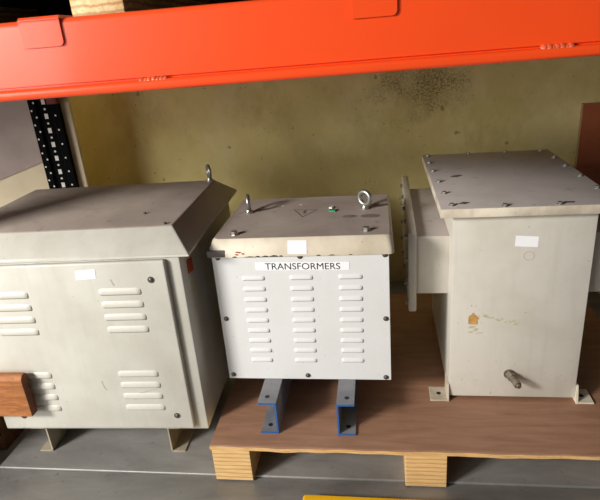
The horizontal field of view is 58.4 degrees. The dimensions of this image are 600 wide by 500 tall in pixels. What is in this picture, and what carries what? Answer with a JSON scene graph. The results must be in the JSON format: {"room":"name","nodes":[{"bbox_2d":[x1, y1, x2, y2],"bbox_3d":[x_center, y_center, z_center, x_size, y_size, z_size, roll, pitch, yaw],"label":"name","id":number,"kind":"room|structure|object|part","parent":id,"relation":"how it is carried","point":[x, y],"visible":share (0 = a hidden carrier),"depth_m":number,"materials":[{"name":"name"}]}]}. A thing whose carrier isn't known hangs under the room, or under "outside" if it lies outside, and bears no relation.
{"room":"warehouse","nodes":[
{"label":"warehouse","id":0,"kind":"room"},
{"bbox_2d":[0,428,30,465],"bbox_3d":[0.000,1.334,-0.339,8.000,0.050,6.375,-2,22,7],"label":"floor","id":1,"kind":"structure","parent":0,"point":[4,454],"depth_m":1.63,"materials":[{"name":"grey concrete"}]},
{"bbox_2d":[0,416,24,449],"bbox_3d":[-1.088,0.513,1.611,0.395,0.206,0.250,-2,22,7],"label":"block","id":2,"kind":"object","parent":1,"relation":"on","point":[8,436],"visible":0.25,"depth_m":1.62,"materials":[{"name":"brown wood"}]},
{"bbox_2d":[0,372,37,416],"bbox_3d":[-1.059,0.391,1.459,0.700,0.126,0.028,-2,22,7],"label":"plank","id":3,"kind":"object","parent":2,"relation":"on","point":[16,395],"visible":1,"depth_m":1.41,"materials":[{"name":"brown wood"}]},
{"bbox_2d":[0,97,89,206],"bbox_3d":[-1.236,-0.208,2.217,0.793,1.120,0.016,-2,22,7],"label":"board","id":4,"kind":"object","parent":1,"relation":"on","point":[13,187],"visible":0.02,"depth_m":2.15,"materials":[{"name":"paint"}]},
{"bbox_2d":[0,100,42,179],"bbox_3d":[-1.367,-0.185,2.228,0.970,1.090,0.006,-2,22,7],"label":"sheet","id":5,"kind":"object","parent":4,"relation":"attached to","point":[19,148],"visible":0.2,"depth_m":2.09,"materials":[{"name":"paint"}]},
{"bbox_2d":[27,99,79,188],"bbox_3d":[-0.983,-0.801,1.917,0.116,2.400,0.020,-2,22,7],"label":"upright","id":6,"kind":"object","parent":1,"relation":"on","point":[47,120],"visible":0.3,"depth_m":2.07,"materials":[{"name":"black paint"}]},
{"bbox_2d":[45,98,59,104],"bbox_3d":[0.520,-0.698,1.772,2.940,0.225,0.062,-2,22,7],"label":"beam","id":7,"kind":"structure","parent":6,"relation":"attached to","point":[48,100],"depth_m":1.97,"materials":[{"name":"red metal"}]},
{"bbox_2d":[0,282,599,489],"bbox_3d":[0.620,0.368,1.852,2.822,0.030,1.165,-2,22,8],"label":"shelf","id":8,"kind":"object","parent":1,"relation":"on","point":[106,450],"visible":0.14,"depth_m":1.46,"materials":[{"name":"grey metal"}]},
{"bbox_2d":[0,164,236,451],"bbox_3d":[-0.553,0.153,1.633,0.682,0.712,0.566,-2,22,7],"label":"transformer","id":9,"kind":"object","parent":8,"relation":"on","point":[110,311],"visible":0.93,"depth_m":1.38,"materials":[{"name":"beige paint"}]},
{"bbox_3d":[-0.557,0.258,1.382,0.520,0.489,0.015,-2,22,7],"label":"door","id":10,"kind":"part","parent":9,"relation":"part of","materials":[{"name":"beige paint"}]},
{"bbox_3d":[-0.574,-0.103,1.538,0.682,0.058,0.555,-2,22,7],"label":"lid","id":11,"kind":"part","parent":9,"relation":"part of","materials":[{"name":"beige paint"}]},
{"bbox_2d":[209,294,599,486],"bbox_3d":[0.399,0.376,1.687,1.160,0.110,0.842,-2,22,8],"label":"wooden pallet","id":12,"kind":"object","parent":8,"relation":"on","point":[397,415],"visible":0.58,"depth_m":1.40,"materials":[{"name":"brown wood"}]},
{"bbox_2d":[257,378,291,433],"bbox_3d":[-0.053,0.349,1.574,0.048,0.094,0.437,-1,22,9],"label":"channel","id":13,"kind":"object","parent":12,"relation":"on","point":[274,393],"visible":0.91,"depth_m":1.42,"materials":[{"name":"blue"}]},
{"bbox_2d":[206,189,393,379],"bbox_3d":[0.031,0.066,1.519,0.458,0.458,0.379,-1,22,9],"label":"box","id":14,"kind":"object","parent":12,"relation":"on","point":[303,287],"visible":1,"depth_m":1.36,"materials":[{"name":"white paint"}]},
{"bbox_3d":[0.019,-0.076,1.463,0.456,0.043,0.378,-1,22,9],"label":"lid","id":15,"kind":"part","parent":14,"relation":"part of","materials":[{"name":"beige paint"}]},
{"bbox_3d":[0.009,0.176,1.371,0.436,0.363,0.003,-1,22,9],"label":"panel","id":16,"kind":"part","parent":14,"relation":"part of","materials":[{"name":"white metal"}]},
{"bbox_2d":[336,379,357,435],"bbox_3d":[0.143,0.344,1.544,0.045,0.094,0.437,-1,22,9],"label":"channel","id":17,"kind":"object","parent":12,"relation":"on","point":[347,393],"visible":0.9,"depth_m":1.39,"materials":[{"name":"blue"}]},
{"bbox_2d":[400,148,599,403],"bbox_3d":[0.581,0.035,1.602,0.542,0.555,0.679,-1,22,9],"label":"transformer","id":18,"kind":"object","parent":12,"relation":"on","point":[505,245],"visible":1,"depth_m":1.36,"materials":[{"name":"beige paint"}]},
{"bbox_3d":[0.334,-0.048,1.658,0.020,0.224,0.580,-1,22,9],"label":"flange plate","id":19,"kind":"part","parent":18,"relation":"part of","materials":[{"name":"beige paint"}]},
{"bbox_3d":[0.561,-0.198,1.485,0.396,0.022,0.588,-1,22,9],"label":"lid","id":20,"kind":"part","parent":18,"relation":"part of","materials":[{"name":"grey metal"}]},
{"bbox_2d":[0,469,599,499],"bbox_3d":[0.445,0.707,1.042,2.955,0.026,0.619,-2,22,8],"label":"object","id":21,"kind":"structure","parent":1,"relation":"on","point":[15,484],"depth_m":1.38,"materials":[{"name":"grey concrete"}]},
{"bbox_2d":[303,495,416,499],"bbox_3d":[0.293,0.611,1.242,0.581,0.028,0.060,-1,22,9],"label":"bar","id":22,"kind":"object","parent":21,"relation":"on","point":[305,497],"visible":1,"depth_m":1.29,"materials":[{"name":"paint"}]},
{"bbox_2d":[574,102,599,185],"bbox_3d":[1.457,-0.245,2.188,0.658,0.728,0.020,-2,22,7],"label":"board","id":23,"kind":"object","parent":1,"relation":"on","point":[587,160],"visible":0.43,"depth_m":2.14,"materials":[{"name":"brown wood"}]},
{"bbox_2d":[69,55,599,281],"bbox_3d":[-0.066,-1.074,2.095,5.400,2.630,0.100,-2,22,7],"label":"wall","id":24,"kind":"structure","parent":0,"point":[344,135],"depth_m":2.26,"materials":[{"name":"yellow paint"}]},
{"bbox_3d":[-1.153,-0.432,1.023,0.120,2.400,0.070,-2,22,7],"label":"upright","id":25,"kind":"object","parent":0,"visible":0},
{"bbox_2d":[0,0,599,101],"bbox_3d":[-0.228,-0.355,0.942,4.350,0.134,0.063,-3,22,5],"label":"beam","id":26,"kind":"structure","parent":25,"relation":"attached to","point":[53,56],"depth_m":0.91,"materials":[{"name":"orange metal"}]},
{"bbox_3d":[-0.143,-0.592,1.378,4.600,0.017,0.890,-2,22,7],"label":"deck","id":27,"kind":"object","parent":26,"relation":"on","visible":0},
{"bbox_2d":[0,0,249,22],"bbox_3d":[0.129,-0.666,1.321,2.440,0.120,0.900,-2,22,7],"label":"wooden pallet","id":28,"kind":"object","parent":27,"relation":"on","point":[10,10],"visible":0.3,"depth_m":1.45,"materials":[{"name":"brown wood"}]}
]}

